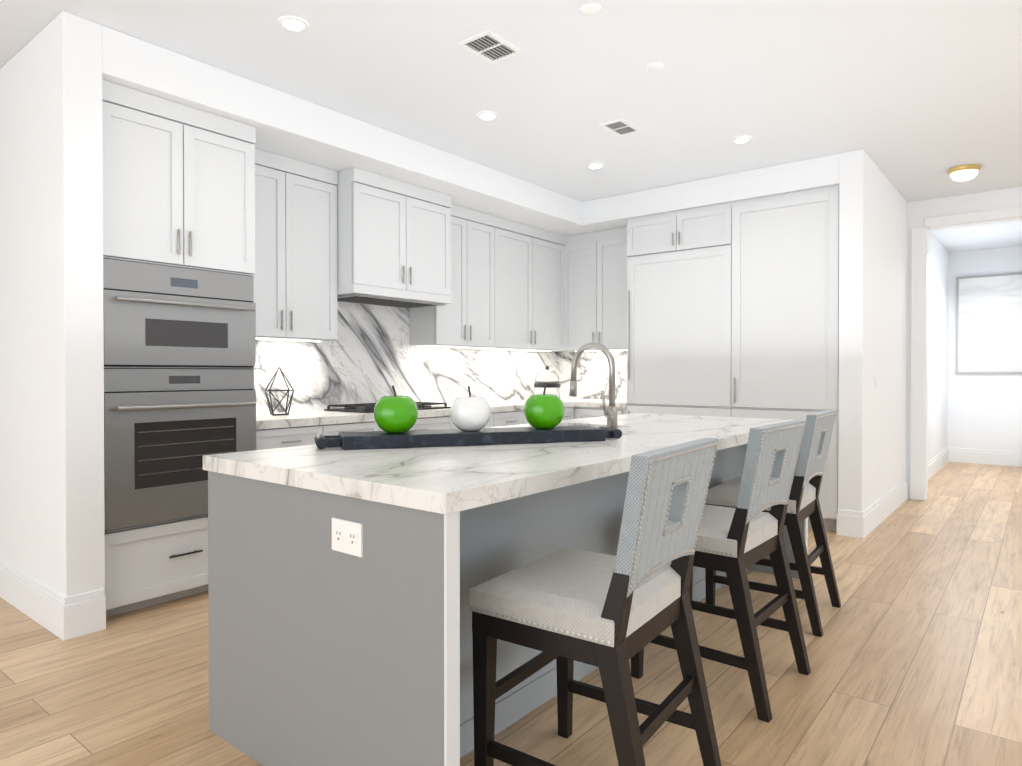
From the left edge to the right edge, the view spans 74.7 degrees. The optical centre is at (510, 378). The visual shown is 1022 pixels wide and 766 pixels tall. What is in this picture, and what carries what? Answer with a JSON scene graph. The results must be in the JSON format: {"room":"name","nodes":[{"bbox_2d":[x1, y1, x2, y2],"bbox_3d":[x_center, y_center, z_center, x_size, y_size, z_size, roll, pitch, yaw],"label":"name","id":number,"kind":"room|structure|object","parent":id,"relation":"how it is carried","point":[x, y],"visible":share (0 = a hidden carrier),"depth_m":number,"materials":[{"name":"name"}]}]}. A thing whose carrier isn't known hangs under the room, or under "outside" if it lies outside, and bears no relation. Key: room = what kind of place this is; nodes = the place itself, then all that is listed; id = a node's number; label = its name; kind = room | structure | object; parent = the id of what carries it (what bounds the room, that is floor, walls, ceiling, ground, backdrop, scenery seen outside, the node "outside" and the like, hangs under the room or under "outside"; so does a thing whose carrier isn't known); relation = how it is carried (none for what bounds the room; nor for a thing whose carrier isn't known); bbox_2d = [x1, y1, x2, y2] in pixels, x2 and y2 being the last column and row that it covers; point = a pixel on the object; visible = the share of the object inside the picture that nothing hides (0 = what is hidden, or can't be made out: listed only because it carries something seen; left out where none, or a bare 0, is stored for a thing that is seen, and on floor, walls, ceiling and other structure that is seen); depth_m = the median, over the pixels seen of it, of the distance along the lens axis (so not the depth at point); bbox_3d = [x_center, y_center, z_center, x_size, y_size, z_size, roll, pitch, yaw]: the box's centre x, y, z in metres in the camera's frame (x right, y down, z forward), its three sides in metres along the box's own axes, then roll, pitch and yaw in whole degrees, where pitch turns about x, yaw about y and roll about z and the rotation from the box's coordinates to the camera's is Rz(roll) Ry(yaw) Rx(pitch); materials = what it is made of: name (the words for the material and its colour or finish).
{"room":"kitchen","nodes":[
{"label":"kitchen","id":0,"kind":"room"},
{"bbox_2d":[0,11,104,596],"bbox_3d":[-4.538,-0.254,5.129,6.640,2.809,0.160,0,1,39],"label":"wall","id":1,"kind":"structure","parent":0,"point":[52,517],"depth_m":3.10,"materials":[{"name":"white paint"}]},
{"bbox_2d":[0,559,105,640],"bbox_3d":[-4.543,1.055,5.134,6.672,0.190,0.174,0,1,39],"label":"baseboard","id":2,"kind":"structure","parent":1,"relation":"attached to","point":[60,616],"depth_m":3.10,"materials":[{"name":"white paint"}]},
{"bbox_2d":[262,150,341,342],"bbox_3d":[-1.579,-0.847,4.422,0.331,1.169,0.808,0,1,39],"label":"upper cabinet","id":3,"kind":"object","parent":0,"relation":"attached to","point":[302,296],"depth_m":4.41,"materials":[{"name":"white paint"}]},
{"bbox_2d":[338,167,453,302],"bbox_3d":[-0.960,-1.043,5.057,0.501,0.788,0.950,0,1,39],"label":"upper cabinet","id":4,"kind":"object","parent":0,"relation":"attached to","point":[396,237],"depth_m":4.81,"materials":[{"name":"white paint"}]},
{"bbox_2d":[406,205,489,350],"bbox_3d":[-0.480,-0.859,5.795,0.331,1.169,0.790,0,1,39],"label":"upper cabinet","id":5,"kind":"object","parent":0,"relation":"attached to","point":[460,323],"depth_m":5.64,"materials":[{"name":"white paint"}]},
{"bbox_2d":[0,462,1021,765],"bbox_3d":[1.343,1.189,4.200,17.000,0.060,20.000,0,1,39],"label":"floor","id":6,"kind":"structure","parent":0,"point":[914,654],"depth_m":2.63,"materials":[{"name":"brown wood"}]},
{"bbox_2d":[102,79,261,616],"bbox_3d":[-1.948,-0.131,3.684,0.685,2.588,0.810,0,1,39],"label":"tall cabinet","id":7,"kind":"object","parent":6,"relation":"on","point":[238,267],"depth_m":3.43,"materials":[{"name":"white paint"}]},
{"bbox_2d":[262,423,333,449],"bbox_3d":[-1.549,0.722,4.228,0.637,0.872,0.525,0,1,39],"label":"base cabinet","id":8,"kind":"object","parent":6,"relation":"on","point":[277,437],"depth_m":4.02,"materials":[{"name":"white paint"}]},
{"bbox_2d":[262,399,581,430],"bbox_3d":[-0.475,0.250,5.554,0.652,0.048,3.940,0,1,39],"label":"countertop","id":9,"kind":"structure","parent":8,"relation":"on","point":[295,418],"depth_m":4.43,"materials":[{"name":"white stone"}]},
{"bbox_2d":[265,367,293,415],"bbox_3d":[-1.496,0.079,4.324,0.156,0.311,0.156,0,1,-29],"label":"wire stand","id":10,"kind":"object","parent":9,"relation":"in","point":[270,394],"visible":0.98,"depth_m":4.30,"materials":[{"name":"black metal"}]},
{"bbox_2d":[324,402,449,412],"bbox_3d":[-0.912,0.209,5.030,0.470,0.042,0.830,0,1,39],"label":"cooktop","id":11,"kind":"object","parent":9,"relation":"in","point":[363,408],"visible":0.5,"depth_m":4.85,"materials":[{"name":"black metal"}]},
{"bbox_2d":[534,366,560,397],"bbox_3d":[0.360,0.043,6.642,0.268,0.347,0.268,0,1,39],"label":"glass canister","id":12,"kind":"object","parent":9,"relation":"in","point":[548,377],"visible":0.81,"depth_m":6.54,"materials":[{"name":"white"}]},
{"bbox_2d":[334,423,382,434],"bbox_3d":[-1.282,0.719,4.562,0.637,0.872,0.570,0,1,39],"label":"base cabinet","id":13,"kind":"object","parent":6,"relation":"on","point":[338,427],"depth_m":4.38,"materials":[{"name":"white paint"}]},
{"bbox_2d":[410,415,457,429],"bbox_3d":[-0.907,0.715,5.030,0.637,0.872,0.870,0,1,39],"label":"base cabinet","id":14,"kind":"object","parent":6,"relation":"on","point":[443,421],"depth_m":4.96,"materials":[{"name":"white paint"}]},
{"bbox_2d":[483,411,501,427],"bbox_3d":[-0.532,0.711,5.498,0.637,0.872,0.570,0,1,39],"label":"base cabinet","id":15,"kind":"object","parent":6,"relation":"on","point":[495,420],"depth_m":5.49,"materials":[{"name":"white paint"}]},
{"bbox_2d":[203,441,807,765],"bbox_3d":[0.354,0.733,3.061,1.108,0.872,3.008,0,1,39],"label":"kitchen island","id":16,"kind":"object","parent":6,"relation":"on","point":[341,582],"depth_m":1.92,"materials":[{"name":"grey paint"}]},
{"bbox_2d":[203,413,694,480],"bbox_3d":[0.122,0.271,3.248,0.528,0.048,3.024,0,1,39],"label":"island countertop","id":17,"kind":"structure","parent":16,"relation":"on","point":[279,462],"depth_m":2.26,"materials":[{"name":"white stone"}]},
{"bbox_2d":[314,425,621,449],"bbox_3d":[-0.141,0.228,2.633,1.210,0.048,0.216,0,1,-18],"label":"tray","id":18,"kind":"object","parent":17,"relation":"on","point":[424,438],"visible":1,"depth_m":2.53,"materials":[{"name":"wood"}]},
{"bbox_2d":[374,385,417,432],"bbox_3d":[-0.435,0.114,2.534,0.166,0.179,0.166,0,1,12],"label":"apple","id":19,"kind":"object","parent":18,"relation":"on","point":[395,414],"visible":1,"depth_m":2.47,"materials":[{"name":"green ceramic"}]},
{"bbox_2d":[450,386,490,430],"bbox_3d":[-0.160,0.116,2.626,0.160,0.175,0.160,0,1,-16],"label":"apple","id":20,"kind":"object","parent":18,"relation":"on","point":[470,413],"visible":1,"depth_m":2.57,"materials":[{"name":"white ceramic"}]},
{"bbox_2d":[524,384,563,428],"bbox_3d":[0.134,0.113,2.723,0.166,0.179,0.166,0,1,-16],"label":"apple","id":21,"kind":"object","parent":18,"relation":"on","point":[543,411],"visible":1,"depth_m":2.66,"materials":[{"name":"green ceramic"}]},
{"bbox_2d":[569,342,616,428],"bbox_3d":[0.374,0.037,3.143,0.265,0.419,0.105,0,1,39],"label":"faucet","id":22,"kind":"object","parent":17,"relation":"on","point":[610,412],"visible":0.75,"depth_m":3.09,"materials":[{"name":"silver metal"}]},
{"bbox_2d":[291,417,792,508],"bbox_3d":[0.562,0.274,2.895,0.600,0.048,3.024,0,1,39],"label":"island countertop","id":23,"kind":"structure","parent":16,"relation":"on","point":[444,478],"depth_m":2.01,"materials":[{"name":"white stone"}]},
{"bbox_2d":[502,411,528,425],"bbox_3d":[-0.251,0.708,5.850,0.637,0.872,0.570,0,1,39],"label":"base cabinet","id":24,"kind":"object","parent":6,"relation":"on","point":[508,417],"depth_m":5.69,"materials":[{"name":"white paint"}]},
{"bbox_2d":[562,407,573,419],"bbox_3d":[0.272,0.702,6.462,0.687,0.872,0.380,0,1,39],"label":"base cabinet","id":25,"kind":"object","parent":6,"relation":"on","point":[568,411],"depth_m":6.34,"materials":[{"name":"white paint"}]},
{"bbox_2d":[468,438,721,765],"bbox_3d":[0.252,0.677,1.884,0.553,1.005,0.514,0,1,35],"label":"stool","id":26,"kind":"object","parent":6,"relation":"on","point":[609,616],"visible":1,"depth_m":1.78,"materials":[{"name":"white fabric"}]},
{"bbox_2d":[574,407,633,418],"bbox_3d":[1.020,0.702,6.438,0.653,0.872,0.697,0,1,39],"label":"base cabinet","id":27,"kind":"object","parent":6,"relation":"on","point":[579,412],"depth_m":6.28,"materials":[{"name":"white paint"}]},
{"bbox_2d":[574,399,625,406],"bbox_3d":[1.022,0.242,6.470,0.540,0.048,0.637,0,1,39],"label":"countertop","id":28,"kind":"structure","parent":27,"relation":"on","point":[585,402],"depth_m":6.32,"materials":[{"name":"white stone"}]},
{"bbox_2d":[626,204,721,415],"bbox_3d":[1.643,-0.152,5.976,1.033,2.588,0.627,0,1,39],"label":"tall cabinet","id":29,"kind":"object","parent":6,"relation":"on","point":[674,259],"depth_m":5.77,"materials":[{"name":"white paint"}]},
{"bbox_2d":[631,420,810,722],"bbox_3d":[0.826,0.670,2.649,0.553,1.005,0.514,0,1,39],"label":"stool","id":30,"kind":"object","parent":6,"relation":"on","point":[734,544],"visible":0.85,"depth_m":2.45,"materials":[{"name":"white fabric"}]},
{"bbox_2d":[705,410,840,636],"bbox_3d":[1.324,0.663,3.384,0.553,1.005,0.514,0,1,35],"label":"stool","id":31,"kind":"object","parent":6,"relation":"on","point":[803,503],"visible":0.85,"depth_m":3.24,"materials":[{"name":"white fabric"}]},
{"bbox_2d":[718,185,838,530],"bbox_3d":[2.275,-0.147,5.470,0.878,2.588,0.627,0,1,39],"label":"tall cabinet","id":32,"kind":"object","parent":6,"relation":"on","point":[778,316],"depth_m":5.20,"materials":[{"name":"white paint"}]},
{"bbox_2d":[0,0,1021,252],"bbox_3d":[1.343,-1.691,4.174,17.000,0.080,20.000,0,1,39],"label":"ceiling","id":33,"kind":"structure","parent":0,"point":[916,100],"depth_m":3.65,"materials":[{"name":"white paint"}]},
{"bbox_2d":[277,16,309,32],"bbox_3d":[-1.006,-1.638,3.096,0.142,0.007,0.142,0,1,39],"label":"recessed light","id":34,"kind":"object","parent":33,"relation":"in","point":[293,24],"visible":1,"depth_m":3.09,"materials":[{"name":"white paint"}]},
{"bbox_2d":[102,25,593,235],"bbox_3d":[-0.696,-1.550,5.193,0.743,0.219,4.760,0,1,39],"label":"soffit","id":35,"kind":"structure","parent":33,"relation":"attached to","point":[291,126],"depth_m":4.16,"materials":[{"name":"white paint"}]},
{"bbox_2d":[476,111,498,120],"bbox_3d":[-0.146,-1.647,4.202,0.142,0.007,0.142,0,1,39],"label":"recessed light","id":36,"kind":"object","parent":33,"relation":"in","point":[487,116],"visible":0.98,"depth_m":4.20,"materials":[{"name":"white paint"}]},
{"bbox_2d":[457,30,522,63],"bbox_3d":[-0.102,-1.639,3.314,0.200,0.008,0.270,0,1,39],"label":"ceiling vent","id":37,"kind":"object","parent":33,"relation":"in","point":[490,46],"visible":0.96,"depth_m":3.31,"materials":[{"name":"white metal"}]},
{"bbox_2d":[579,3,601,15],"bbox_3d":[0.353,-1.634,2.969,0.100,0.012,0.100,0,1,39],"label":"cap","id":38,"kind":"object","parent":33,"relation":"attached to","point":[589,9],"visible":1,"depth_m":2.95,"materials":[{"name":"white paint"}]},
{"bbox_2d":[586,163,603,169],"bbox_3d":[0.658,-1.656,5.223,0.142,0.007,0.142,0,1,39],"label":"recessed light","id":39,"kind":"object","parent":33,"relation":"in","point":[593,166],"visible":0.98,"depth_m":5.22,"materials":[{"name":"white paint"}]},
{"bbox_2d":[599,118,641,136],"bbox_3d":[0.721,-1.649,4.397,0.170,0.008,0.270,0,1,39],"label":"ceiling vent","id":40,"kind":"object","parent":33,"relation":"in","point":[620,127],"visible":1,"depth_m":4.38,"materials":[{"name":"white metal"}]},
{"bbox_2d":[645,61,663,70],"bbox_3d":[0.754,-1.639,3.519,0.100,0.012,0.100,0,1,39],"label":"cap","id":41,"kind":"object","parent":33,"relation":"attached to","point":[654,66],"visible":0.98,"depth_m":3.50,"materials":[{"name":"white paint"}]},
{"bbox_2d":[582,154,838,231],"bbox_3d":[1.750,-1.556,5.867,2.220,0.219,0.650,0,1,39],"label":"soffit","id":42,"kind":"structure","parent":33,"relation":"attached to","point":[612,212],"depth_m":5.52,"materials":[{"name":"white paint"}]},
{"bbox_2d":[731,136,752,143],"bbox_3d":[1.598,-1.651,4.637,0.142,0.007,0.142,0,1,39],"label":"recessed light","id":43,"kind":"object","parent":33,"relation":"in","point":[742,140],"visible":0.98,"depth_m":4.63,"materials":[{"name":"white paint"}]},
{"bbox_2d":[948,164,980,180],"bbox_3d":[3.575,-1.613,5.283,0.216,0.095,0.216,0,1,39],"label":"flush-mount ceiling light","id":44,"kind":"object","parent":33,"relation":"attached to","point":[966,172],"visible":1,"depth_m":5.22,"materials":[{"name":"white glass"}]},
{"bbox_2d":[490,215,565,350],"bbox_3d":[0.075,-0.865,6.455,0.372,1.169,1.175,0,1,39],"label":"upper cabinet","id":45,"kind":"object","parent":0,"relation":"attached to","point":[528,263],"depth_m":6.34,"materials":[{"name":"white paint"}]},
{"bbox_2d":[566,227,625,354],"bbox_3d":[0.966,-0.867,6.666,0.885,1.169,0.387,0,1,39],"label":"upper cabinet","id":46,"kind":"object","parent":0,"relation":"attached to","point":[595,261],"depth_m":6.57,"materials":[{"name":"white paint"}]},
{"bbox_2d":[838,149,948,511],"bbox_3d":[4.148,-0.270,6.970,0.160,2.809,5.350,0,1,39],"label":"wall","id":47,"kind":"structure","parent":0,"point":[873,205],"depth_m":5.22,"materials":[{"name":"white paint"}]},
{"bbox_2d":[836,479,907,538],"bbox_3d":[3.080,1.051,5.639,0.182,0.190,1.952,0,1,39],"label":"baseboard","id":48,"kind":"structure","parent":47,"relation":"attached to","point":[849,523],"depth_m":5.01,"materials":[{"name":"white paint"}]},
{"bbox_2d":[928,447,951,479],"bbox_3d":[4.845,1.032,7.845,0.182,0.190,3.362,0,1,39],"label":"baseboard","id":49,"kind":"structure","parent":47,"relation":"attached to","point":[935,464],"depth_m":8.22,"materials":[{"name":"white paint"}]},
{"bbox_2d":[906,187,1021,498],"bbox_3d":[5.350,-0.254,5.168,3.970,2.809,0.140,0,1,39],"label":"wall","id":50,"kind":"structure","parent":0,"point":[918,212],"depth_m":6.20,"materials":[{"name":"white paint"}]},
{"bbox_2d":[910,206,1021,500],"bbox_3d":[5.314,-0.169,5.095,3.935,2.640,0.020,0,1,39],"label":"door frame","id":51,"kind":"structure","parent":50,"relation":"attached to","point":[919,362],"depth_m":6.24,"materials":[{"name":"white paint"}]},
{"bbox_2d":[947,246,1021,451],"bbox_3d":[7.416,-0.278,7.876,4.130,2.809,0.150,0,1,39],"label":"wall","id":52,"kind":"structure","parent":0,"point":[984,411],"depth_m":8.78,"materials":[{"name":"white paint"}]},
{"bbox_2d":[952,448,1021,466],"bbox_3d":[6.250,1.023,8.789,0.810,0.190,0.132,0,1,39],"label":"baseboard","id":53,"kind":"structure","parent":52,"relation":"attached to","point":[962,455],"depth_m":8.74,"materials":[{"name":"white paint"}]},
{"bbox_2d":[956,272,1021,373],"bbox_3d":[6.302,-0.706,8.640,0.930,1.290,0.037,0,1,39],"label":"window","id":54,"kind":"structure","parent":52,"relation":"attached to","point":[988,324],"depth_m":8.69,"materials":[{"name":"white glass"}]}
]}

